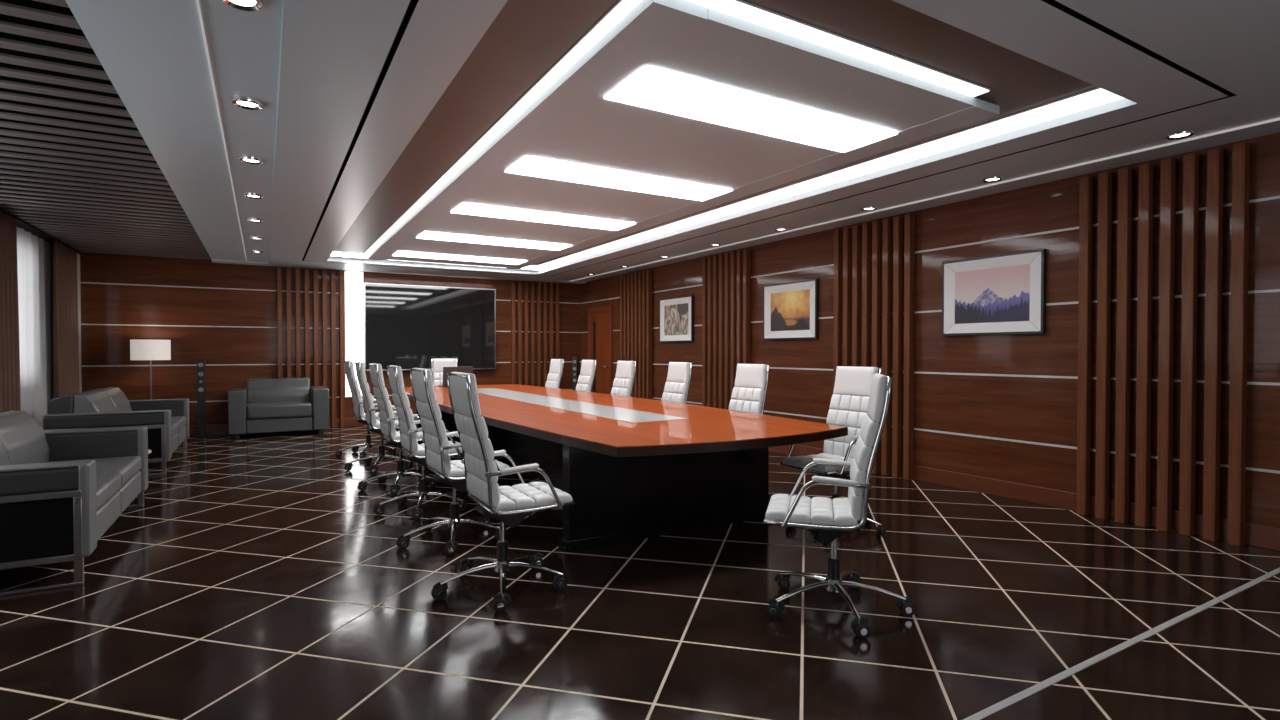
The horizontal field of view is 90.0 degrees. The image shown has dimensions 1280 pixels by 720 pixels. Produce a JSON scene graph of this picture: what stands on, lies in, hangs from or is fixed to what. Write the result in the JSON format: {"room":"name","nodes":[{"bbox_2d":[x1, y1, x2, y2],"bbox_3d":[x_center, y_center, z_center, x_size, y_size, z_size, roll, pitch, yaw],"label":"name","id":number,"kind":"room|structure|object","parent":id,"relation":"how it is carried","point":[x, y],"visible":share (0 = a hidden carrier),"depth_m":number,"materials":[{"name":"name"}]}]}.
{"room":"conference room","nodes":[
{"label":"conference room","id":0,"kind":"room"},
{"bbox_2d":[77,252,579,425],"bbox_3d":[-4.814,-0.432,11.253,8.210,3.150,0.150,0,1,-30],"label":"wall","id":1,"kind":"structure","parent":0,"point":[100,303],"depth_m":10.07,"materials":[{"name":"brown wood"}]},
{"bbox_2d":[189,418,415,434],"bbox_3d":[-4.661,1.070,11.266,7.917,0.145,0.018,0,1,-30],"label":"baseboard","id":2,"kind":"structure","parent":1,"relation":"attached to","point":[214,428],"depth_m":10.12,"materials":[{"name":"brown wood"}]},
{"bbox_2d":[277,267,344,427],"bbox_3d":[-5.492,-0.183,10.703,0.992,2.665,0.080,0,1,-30],"label":"screen","id":3,"kind":"object","parent":1,"relation":"attached to","point":[279,269],"visible":0.66,"depth_m":10.70,"materials":[{"name":"brown wood"}]},
{"bbox_2d":[80,282,579,303],"bbox_3d":[-4.659,-1.144,11.245,7.929,0.018,0.006,0,1,-30],"label":"trim","id":4,"kind":"structure","parent":1,"relation":"attached to","point":[80,282],"depth_m":10.06,"materials":[{"name":"grey"}]},
{"bbox_2d":[81,324,579,332],"bbox_3d":[-4.659,-0.542,11.253,7.929,0.018,0.006,0,1,-30],"label":"trim","id":5,"kind":"structure","parent":1,"relation":"attached to","point":[81,324],"depth_m":10.10,"materials":[{"name":"grey metal"}]},
{"bbox_2d":[81,361,579,366],"bbox_3d":[-4.659,0.063,11.261,7.929,0.018,0.006,0,1,-30],"label":"trim","id":6,"kind":"structure","parent":1,"relation":"attached to","point":[564,361],"depth_m":10.03,"materials":[{"name":"grey metal"}]},
{"bbox_2d":[345,271,362,395],"bbox_3d":[-4.946,-0.450,11.082,0.284,2.150,0.012,0,1,-30],"label":"wall panel","id":7,"kind":"object","parent":1,"relation":"attached to","point":[353,280],"visible":0.73,"depth_m":11.07,"materials":[{"name":"white"}]},
{"bbox_2d":[189,389,571,402],"bbox_3d":[-4.659,0.633,11.268,7.929,0.018,0.006,0,1,-30],"label":"trim","id":8,"kind":"structure","parent":1,"relation":"attached to","point":[568,389],"depth_m":10.12,"materials":[{"name":"grey metal"}]},
{"bbox_2d":[364,282,495,370],"bbox_3d":[-3.789,-0.583,11.701,2.330,1.530,0.115,0,1,-30],"label":"wall screen","id":9,"kind":"object","parent":1,"relation":"attached to","point":[407,327],"visible":0.91,"depth_m":11.60,"materials":[{"name":"black glass"}]},
{"bbox_2d":[511,281,558,386],"bbox_3d":[-2.074,-0.209,12.712,0.992,2.665,0.080,0,1,-30],"label":"screen","id":10,"kind":"object","parent":1,"relation":"attached to","point":[519,283],"visible":0.57,"depth_m":12.65,"materials":[{"name":"brown wood"}]},
{"bbox_2d":[0,425,1279,719],"bbox_3d":[-1.147,1.282,5.184,8.460,0.120,14.470,0,1,-30],"label":"floor","id":11,"kind":"structure","parent":0,"point":[254,578],"depth_m":3.14,"materials":[{"name":"tile"}]},
{"bbox_2d":[0,411,147,595],"bbox_3d":[-4.019,0.810,4.203,1.000,0.851,2.108,0,1,-30],"label":"sofa","id":12,"kind":"object","parent":11,"relation":"on","point":[61,491],"visible":1,"depth_m":3.55,"materials":[{"name":"grey leather"}]},
{"bbox_2d":[0,441,9,465],"bbox_3d":[-3.971,0.596,3.729,0.243,0.411,0.852,0,1,-30],"label":"cushion","id":13,"kind":"object","parent":12,"relation":"on","point":[4,453],"depth_m":4.10,"materials":[{"name":"grey leather"}]},
{"bbox_2d":[0,411,48,464],"bbox_3d":[-4.407,0.586,4.470,0.243,0.411,0.852,0,1,-30],"label":"cushion","id":14,"kind":"object","parent":12,"relation":"on","point":[23,440],"depth_m":4.51,"materials":[{"name":"grey leather"}]},
{"bbox_2d":[47,456,141,486],"bbox_3d":[-4.157,0.836,4.620,0.785,0.117,0.852,0,1,-30],"label":"seat cushion","id":15,"kind":"object","parent":12,"relation":"on","point":[129,468],"depth_m":4.88,"materials":[{"name":"grey leather"}]},
{"bbox_2d":[96,473,120,509],"bbox_3d":[-3.721,0.846,3.879,0.785,0.117,0.852,0,1,-30],"label":"seat cushion","id":16,"kind":"object","parent":12,"relation":"on","point":[108,485],"depth_m":4.13,"materials":[{"name":"grey leather"}]},
{"bbox_2d":[42,387,188,475],"bbox_3d":[-5.906,0.768,7.373,1.000,0.851,2.108,0,1,-30],"label":"sofa","id":17,"kind":"object","parent":11,"relation":"on","point":[166,420],"visible":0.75,"depth_m":6.67,"materials":[{"name":"grey leather"}]},
{"bbox_2d":[73,391,116,412],"bbox_3d":[-5.858,0.554,6.900,0.243,0.411,0.852,0,1,-30],"label":"cushion","id":18,"kind":"object","parent":17,"relation":"on","point":[93,401],"depth_m":6.62,"materials":[{"name":"grey leather"}]},
{"bbox_2d":[95,387,131,411],"bbox_3d":[-6.294,0.545,7.641,0.243,0.411,0.852,0,1,-30],"label":"cushion","id":19,"kind":"object","parent":17,"relation":"on","point":[119,399],"depth_m":7.66,"materials":[{"name":"grey leather"}]},
{"bbox_2d":[171,422,178,435],"bbox_3d":[-5.608,0.804,7.050,0.785,0.117,0.852,0,1,-30],"label":"seat cushion","id":20,"kind":"object","parent":17,"relation":"on","point":[174,425],"depth_m":7.36,"materials":[{"name":"grey leather"}]},
{"bbox_2d":[171,416,185,429],"bbox_3d":[-6.044,0.795,7.791,0.785,0.117,0.852,0,1,-30],"label":"seat cushion","id":21,"kind":"object","parent":17,"relation":"on","point":[181,420],"depth_m":8.02,"materials":[{"name":"grey leather"}]},
{"bbox_2d":[130,340,170,399],"bbox_3d":[-7.133,0.437,9.339,0.470,1.462,0.470,0,1,-30],"label":"floor lamp","id":22,"kind":"object","parent":11,"relation":"on","point":[150,350],"visible":0.81,"depth_m":9.16,"materials":[{"name":"white fabric"}]},
{"bbox_2d":[194,359,208,436],"bbox_3d":[-6.679,0.574,9.747,0.180,1.178,0.220,0,1,-30],"label":"tower speaker","id":23,"kind":"object","parent":11,"relation":"on","point":[201,381],"visible":1,"depth_m":9.68},
{"bbox_2d":[228,378,328,439],"bbox_3d":[-5.642,0.728,10.022,1.328,0.862,0.880,0,1,-30],"label":"sofa","id":24,"kind":"object","parent":11,"relation":"on","point":[267,405],"visible":1,"depth_m":9.84,"materials":[{"name":"grey leather"}]},
{"bbox_2d":[246,401,312,419],"bbox_3d":[-5.597,0.770,9.947,0.876,0.220,0.696,0,1,-30],"label":"seat cushion","id":25,"kind":"object","parent":24,"relation":"on","point":[255,410],"depth_m":9.69,"materials":[{"name":"grey leather"}]},
{"bbox_2d":[335,361,396,458],"bbox_3d":[-3.414,0.596,7.977,0.710,1.178,0.686,0,1,-31],"label":"office chair","id":26,"kind":"object","parent":11,"relation":"on","point":[358,409],"visible":0.74,"depth_m":7.83,"materials":[{"name":"white leather"}]},
{"bbox_2d":[344,362,413,473],"bbox_3d":[-2.882,0.608,7.073,0.710,1.178,0.686,0,1,-28],"label":"office chair","id":27,"kind":"object","parent":11,"relation":"on","point":[374,424],"visible":0.61,"depth_m":6.92,"materials":[{"name":"white leather"}]},
{"bbox_2d":[357,363,437,494],"bbox_3d":[-2.309,0.621,6.098,0.710,1.178,0.686,0,1,-31],"label":"office chair","id":28,"kind":"object","parent":11,"relation":"on","point":[386,413],"visible":0.77,"depth_m":5.96,"materials":[{"name":"white leather"}]},
{"bbox_2d":[374,365,466,519],"bbox_3d":[-1.793,0.632,5.220,0.710,1.178,0.686,0,1,-29],"label":"office chair","id":29,"kind":"object","parent":11,"relation":"on","point":[408,432],"visible":0.73,"depth_m":5.09,"materials":[{"name":"white leather"}]},
{"bbox_2d":[431,359,457,385],"bbox_3d":[-3.003,0.570,10.011,0.686,1.178,0.710,0,1,-30],"label":"office chair","id":30,"kind":"object","parent":11,"relation":"on","point":[437,365],"visible":0.12,"depth_m":10.07,"materials":[{"name":"white leather"}]},
{"bbox_2d":[396,368,509,555],"bbox_3d":[-1.290,0.643,4.365,0.710,1.178,0.686,0,1,-32],"label":"office chair","id":31,"kind":"object","parent":11,"relation":"on","point":[437,448],"visible":0.73,"depth_m":4.24,"materials":[{"name":"white leather"}]},
{"bbox_2d":[431,372,574,612],"bbox_3d":[-0.774,0.655,3.486,0.710,1.178,0.686,0,1,-30],"label":"office chair","id":32,"kind":"object","parent":11,"relation":"on","point":[509,505],"visible":1,"depth_m":3.39,"materials":[{"name":"grey leather"}]},
{"bbox_2d":[545,359,563,387],"bbox_3d":[-1.421,0.575,9.578,0.710,1.178,0.686,0,1,-31],"label":"office chair","id":33,"kind":"object","parent":11,"relation":"on","point":[554,377],"visible":0.23,"depth_m":9.56,"materials":[{"name":"white leather"}]},
{"bbox_2d":[572,357,578,389],"bbox_3d":[-1.298,0.532,12.890,0.180,1.178,0.220,0,1,8],"label":"tower speaker","id":34,"kind":"object","parent":11,"relation":"on","point":[575,360],"visible":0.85,"depth_m":12.81},
{"bbox_2d":[576,360,596,391],"bbox_3d":[-0.873,0.587,8.646,0.710,1.178,0.686,0,1,-28],"label":"office chair","id":35,"kind":"object","parent":11,"relation":"on","point":[588,367],"visible":0.21,"depth_m":8.62,"materials":[{"name":"white leather"}]},
{"bbox_2d":[611,361,636,396],"bbox_3d":[-0.337,0.599,7.734,0.710,1.178,0.686,0,1,-31],"label":"office chair","id":36,"kind":"object","parent":11,"relation":"on","point":[623,383],"visible":0.21,"depth_m":7.73,"materials":[{"name":"white leather"}]},
{"bbox_2d":[405,384,847,551],"bbox_3d":[-1.029,0.812,6.784,2.124,0.778,6.894,0,1,-30],"label":"conference table","id":37,"kind":"object","parent":11,"relation":"on","point":[632,468],"visible":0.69,"depth_m":4.53,"materials":[{"name":"brown wood"}]},
{"bbox_2d":[438,366,472,386],"bbox_3d":[-2.728,0.242,9.458,0.430,0.296,0.335,0,1,-30],"label":"laptop","id":38,"kind":"object","parent":37,"relation":"on","point":[467,369],"visible":0.48,"depth_m":9.29,"materials":[{"name":"grey"}]},
{"bbox_2d":[661,362,691,403],"bbox_3d":[0.252,0.612,6.733,0.710,1.178,0.686,0,1,-29],"label":"office chair","id":39,"kind":"object","parent":11,"relation":"on","point":[676,389],"visible":0.27,"depth_m":6.73,"materials":[{"name":"white leather"}]},
{"bbox_2d":[728,364,770,501],"bbox_3d":[0.849,0.626,5.717,0.710,1.178,0.686,0,1,-32],"label":"office chair","id":40,"kind":"object","parent":11,"relation":"on","point":[748,393],"visible":0.24,"depth_m":5.73,"materials":[{"name":"white leather"}]},
{"bbox_2d":[780,366,885,536],"bbox_3d":[1.452,0.639,4.690,0.710,1.178,0.686,0,1,-30],"label":"office chair","id":41,"kind":"object","parent":11,"relation":"on","point":[851,393],"visible":0.59,"depth_m":4.70,"materials":[{"name":"white leather"}]},
{"bbox_2d":[764,373,914,638],"bbox_3d":[0.999,0.658,3.209,0.710,1.178,0.686,0,1,16],"label":"office chair","id":42,"kind":"object","parent":11,"relation":"on","point":[826,519],"visible":1,"depth_m":3.09,"materials":[{"name":"white leather"}]},
{"bbox_2d":[963,567,1279,719],"bbox_3d":[0.896,1.261,2.084,7.640,0.004,0.030,0,1,-30],"label":"floor strip","id":43,"kind":"object","parent":11,"relation":"on","point":[1052,680],"visible":1,"depth_m":2.72,"materials":[{"name":"silver metal"}]},
{"bbox_2d":[0,0,1279,283],"bbox_3d":[-1.147,-1.720,5.144,8.360,0.515,14.370,0,1,-30],"label":"ceiling","id":44,"kind":"structure","parent":0,"point":[367,104],"depth_m":3.68,"materials":[{"name":"white paint"}]},
{"bbox_2d":[0,208,79,252],"bbox_3d":[-7.070,-1.500,7.468,0.150,0.016,3.475,0,1,-30],"label":"rail","id":45,"kind":"object","parent":44,"relation":"attached to","point":[20,223],"visible":0.67,"depth_m":7.43,"materials":[{"name":"black"}]},
{"bbox_2d":[0,211,20,412],"bbox_3d":[-6.400,-0.142,6.443,0.098,2.671,0.810,0,1,-30],"label":"drape","id":46,"kind":"object","parent":45,"relation":"hanging from","point":[10,400],"visible":0.81,"depth_m":6.49,"materials":[{"name":"brown fabric"}]},
{"bbox_2d":[16,225,52,430],"bbox_3d":[-7.173,-0.156,7.554,0.052,2.671,2.304,0,1,-30],"label":"sheer curtain","id":47,"kind":"object","parent":45,"relation":"hanging from","point":[34,254],"visible":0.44,"depth_m":7.69,"materials":[{"name":"white fabric"}]},
{"bbox_2d":[53,240,79,398],"bbox_3d":[-7.607,-0.169,8.495,0.100,2.671,1.123,0,1,-30],"label":"drape","id":48,"kind":"object","parent":45,"relation":"hanging from","point":[65,290],"visible":0.73,"depth_m":8.34,"materials":[{"name":"brown fabric"}]},
{"bbox_2d":[196,0,246,261],"bbox_3d":[-2.666,-1.462,4.083,0.006,0.014,13.775,0,1,-30],"label":"trim","id":49,"kind":"structure","parent":44,"relation":"attached to","point":[198,5],"depth_m":3.49,"materials":[{"name":"white metal"}]},
{"bbox_2d":[221,0,262,10],"bbox_3d":[-1.591,-1.437,2.549,0.156,0.024,0.156,0,1,-30],"label":"recessed light","id":50,"kind":"object","parent":44,"relation":"in","point":[246,5],"visible":1,"depth_m":2.58,"materials":[{"name":"silver metal"}]},
{"bbox_2d":[231,96,262,109],"bbox_3d":[-2.221,-1.450,3.621,0.156,0.024,0.156,0,1,-30],"label":"recessed light","id":51,"kind":"object","parent":44,"relation":"in","point":[248,103],"visible":1,"depth_m":3.60,"materials":[{"name":"white"}]},
{"bbox_2d":[239,155,263,164],"bbox_3d":[-2.851,-1.464,4.692,0.156,0.024,0.156,0,1,-30],"label":"recessed light","id":52,"kind":"object","parent":44,"relation":"in","point":[247,159],"visible":1,"depth_m":4.67,"materials":[{"name":"white"}]},
{"bbox_2d":[243,192,263,198],"bbox_3d":[-3.481,-1.479,5.764,0.156,0.024,0.156,0,1,-30],"label":"recessed light","id":53,"kind":"object","parent":44,"relation":"in","point":[246,194],"visible":1,"depth_m":5.74,"materials":[{"name":"white"}]},
{"bbox_2d":[247,218,263,222],"bbox_3d":[-4.111,-1.493,6.835,0.156,0.024,0.156,0,1,-30],"label":"recessed light","id":54,"kind":"object","parent":44,"relation":"in","point":[257,220],"visible":1,"depth_m":6.81,"materials":[{"name":"white"}]},
{"bbox_2d":[249,236,262,239],"bbox_3d":[-4.740,-1.507,7.907,0.156,0.024,0.156,0,1,-30],"label":"recessed light","id":55,"kind":"object","parent":44,"relation":"in","point":[250,237],"visible":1,"depth_m":7.88,"materials":[{"name":"white"}]},
{"bbox_2d":[251,250,263,252],"bbox_3d":[-5.370,-1.521,8.978,0.156,0.024,0.156,0,1,-30],"label":"recessed light","id":56,"kind":"object","parent":44,"relation":"in","point":[253,251],"visible":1,"depth_m":8.93,"materials":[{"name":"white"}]},
{"bbox_2d":[331,251,547,269],"bbox_3d":[-3.132,-1.589,10.330,3.370,0.016,0.420,0,1,-30],"label":"light strip","id":57,"kind":"object","parent":44,"relation":"attached to","point":[335,253],"visible":0.36,"depth_m":9.63,"materials":[{"name":"white"}]},
{"bbox_2d":[363,0,641,253],"bbox_3d":[-1.941,-1.532,5.962,0.145,0.016,8.280,0,1,-30],"label":"light strip","id":58,"kind":"object","parent":44,"relation":"attached to","point":[621,8],"visible":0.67,"depth_m":3.59,"materials":[{"name":"white plastic"}]},
{"bbox_2d":[368,0,998,268],"bbox_3d":[-0.984,-1.512,6.676,2.390,0.075,8.160,0,1,-30],"label":"ceiling panel","id":59,"kind":"object","parent":44,"relation":"attached to","point":[681,108],"visible":1,"depth_m":4.11,"materials":[{"name":"white paint"}]},
{"bbox_2d":[775,228,787,230],"bbox_3d":[1.631,-1.510,7.388,0.156,0.024,0.156,0,1,-30],"label":"recessed light","id":60,"kind":"object","parent":44,"relation":"in","point":[776,229],"visible":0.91,"depth_m":7.38,"materials":[{"name":"white"}]},
{"bbox_2d":[536,87,1122,266],"bbox_3d":[0.513,-1.548,7.225,0.258,0.016,8.530,0,1,-30],"label":"light strip","id":61,"kind":"object","parent":44,"relation":"attached to","point":[1097,96],"visible":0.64,"depth_m":4.82,"materials":[{"name":"white plastic"}]},
{"bbox_2d":[687,0,989,96],"bbox_3d":[1.024,-1.494,3.103,2.050,0.016,0.154,0,1,-30],"label":"light strip","id":62,"kind":"object","parent":44,"relation":"attached to","point":[741,9],"visible":0.57,"depth_m":2.99,"materials":[{"name":"white plastic"}]},
{"bbox_2d":[861,206,876,210],"bbox_3d":[2.261,-1.496,6.317,0.156,0.024,0.156,0,1,-30],"label":"recessed light","id":63,"kind":"object","parent":44,"relation":"in","point":[871,208],"visible":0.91,"depth_m":6.30,"materials":[{"name":"white"}]},
{"bbox_2d":[570,118,1279,281],"bbox_3d":[2.101,-1.498,6.885,0.010,0.014,13.775,0,1,-30],"label":"trim","id":64,"kind":"structure","parent":44,"relation":"attached to","point":[1276,119],"depth_m":5.24,"materials":[{"name":"white"}]},
{"bbox_2d":[982,176,1002,182],"bbox_3d":[2.891,-1.482,5.245,0.156,0.024,0.156,0,1,-30],"label":"recessed light","id":65,"kind":"object","parent":44,"relation":"in","point":[996,178],"visible":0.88,"depth_m":5.24,"materials":[{"name":"white"}]},
{"bbox_2d":[1165,131,1194,139],"bbox_3d":[3.521,-1.468,4.174,0.156,0.024,0.156,0,1,-30],"label":"recessed light","id":66,"kind":"object","parent":44,"relation":"in","point":[1182,134],"visible":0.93,"depth_m":4.17,"materials":[{"name":"white"}]},
{"bbox_2d":[580,132,1279,528],"bbox_3d":[2.392,-0.380,7.243,0.150,3.150,14.370,0,1,-30],"label":"wall","id":67,"kind":"structure","parent":0,"point":[1032,409],"depth_m":5.52,"materials":[{"name":"brown wood"}]},
{"bbox_2d":[588,306,612,393],"bbox_3d":[-0.799,0.052,12.437,0.094,2.150,0.990,0,1,-30],"label":"door","id":68,"kind":"structure","parent":67,"relation":"in","point":[600,321],"depth_m":12.35,"materials":[{"name":"brown wood"}]},
{"bbox_2d":[620,270,651,398],"bbox_3d":[-0.077,-0.189,11.182,0.080,2.665,0.992,0,1,-30],"label":"screen","id":69,"kind":"object","parent":67,"relation":"attached to","point":[635,288],"visible":0.6,"depth_m":11.02,"materials":[{"name":"brown wood"}]},
{"bbox_2d":[659,295,693,342],"bbox_3d":[0.572,-0.638,10.143,0.044,0.710,0.930,0,1,-30],"label":"framed picture","id":70,"kind":"object","parent":67,"relation":"attached to","point":[676,314],"visible":1,"depth_m":10.10,"materials":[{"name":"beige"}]},
{"bbox_2d":[664,303,687,335],"bbox_3d":[0.580,-0.638,10.147,0.025,0.485,0.684,0,1,-30],"label":"artwork","id":71,"kind":"object","parent":70,"relation":"attached to","point":[675,314],"depth_m":10.14},
{"bbox_2d":[702,249,750,409],"bbox_3d":[1.200,-0.160,9.010,0.080,2.665,0.992,0,1,-30],"label":"wall slats","id":72,"kind":"object","parent":67,"relation":"attached to","point":[726,278],"visible":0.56,"depth_m":9.02,"materials":[{"name":"brown wood"}]},
{"bbox_2d":[763,279,818,339],"bbox_3d":[1.859,-0.609,7.953,0.044,0.710,0.930,0,1,-30],"label":"framed picture","id":73,"kind":"object","parent":67,"relation":"attached to","point":[790,309],"visible":1,"depth_m":7.92,"materials":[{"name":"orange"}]},
{"bbox_2d":[771,289,809,330],"bbox_3d":[1.867,-0.609,7.958,0.025,0.485,0.684,0,1,-30],"label":"artwork","id":74,"kind":"object","parent":73,"relation":"attached to","point":[790,308],"depth_m":7.93},
{"bbox_2d":[833,214,914,479],"bbox_3d":[2.474,-0.132,6.842,0.080,2.665,0.992,0,1,-30],"label":"wall slats","id":75,"kind":"object","parent":67,"relation":"attached to","point":[863,270],"visible":0.75,"depth_m":6.66,"materials":[{"name":"brown wood"}]},
{"bbox_2d":[580,196,1279,303],"bbox_3d":[2.325,-1.091,7.194,0.006,0.018,14.070,0,1,-30],"label":"trim","id":76,"kind":"structure","parent":67,"relation":"attached to","point":[1274,197],"depth_m":5.71,"materials":[{"name":"grey"}]},
{"bbox_2d":[580,361,1279,385],"bbox_3d":[2.325,0.116,7.210,0.006,0.018,14.070,0,1,-30],"label":"trim","id":77,"kind":"structure","parent":67,"relation":"attached to","point":[1009,375],"depth_m":5.56,"materials":[{"name":"grey metal"}]},
{"bbox_2d":[580,289,1279,332],"bbox_3d":[2.325,-0.489,7.202,0.006,0.018,14.070,0,1,-30],"label":"trim","id":78,"kind":"structure","parent":67,"relation":"attached to","point":[1272,290],"depth_m":5.06,"materials":[{"name":"grey"}]},
{"bbox_2d":[652,397,1279,473],"bbox_3d":[2.325,0.686,7.217,0.006,0.018,14.070,0,1,-30],"label":"trim","id":79,"kind":"structure","parent":67,"relation":"attached to","point":[978,436],"depth_m":5.55,"materials":[{"name":"grey"}]},
{"bbox_2d":[942,249,1046,335],"bbox_3d":[3.152,-0.580,5.755,0.044,0.710,0.930,0,1,-30],"label":"framed picture","id":80,"kind":"object","parent":67,"relation":"attached to","point":[1001,294],"visible":1,"depth_m":5.71,"materials":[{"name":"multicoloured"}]},
{"bbox_2d":[955,264,1029,323],"bbox_3d":[3.160,-0.580,5.760,0.025,0.485,0.684,0,1,-30],"label":"artwork","id":81,"kind":"object","parent":80,"relation":"attached to","point":[996,293],"depth_m":5.73},
{"bbox_2d":[769,444,1279,550],"bbox_3d":[2.320,1.123,7.220,0.018,0.145,14.070,0,1,-30],"label":"baseboard","id":82,"kind":"structure","parent":67,"relation":"attached to","point":[1260,536],"depth_m":5.43,"materials":[{"name":"brown wood"}]},
{"bbox_2d":[1077,142,1249,545],"bbox_3d":[3.755,-0.104,4.663,0.080,2.665,0.992,0,1,-30],"label":"wall slats","id":83,"kind":"object","parent":67,"relation":"attached to","point":[1238,324],"visible":1,"depth_m":4.58,"materials":[{"name":"brown wood"}]},
{"bbox_3d":[-4.685,-0.325,3.082,0.150,3.150,14.370,0,1,-30],"label":"wall","id":84,"kind":"structure","parent":0,"visible":0},
{"bbox_2d":[77,253,81,391],"bbox_3d":[-8.059,-0.174,9.094,0.125,2.690,0.290,0,1,-30],"label":"trim","id":85,"kind":"structure","parent":84,"relation":"attached to","point":[78,255],"depth_m":9.18,"materials":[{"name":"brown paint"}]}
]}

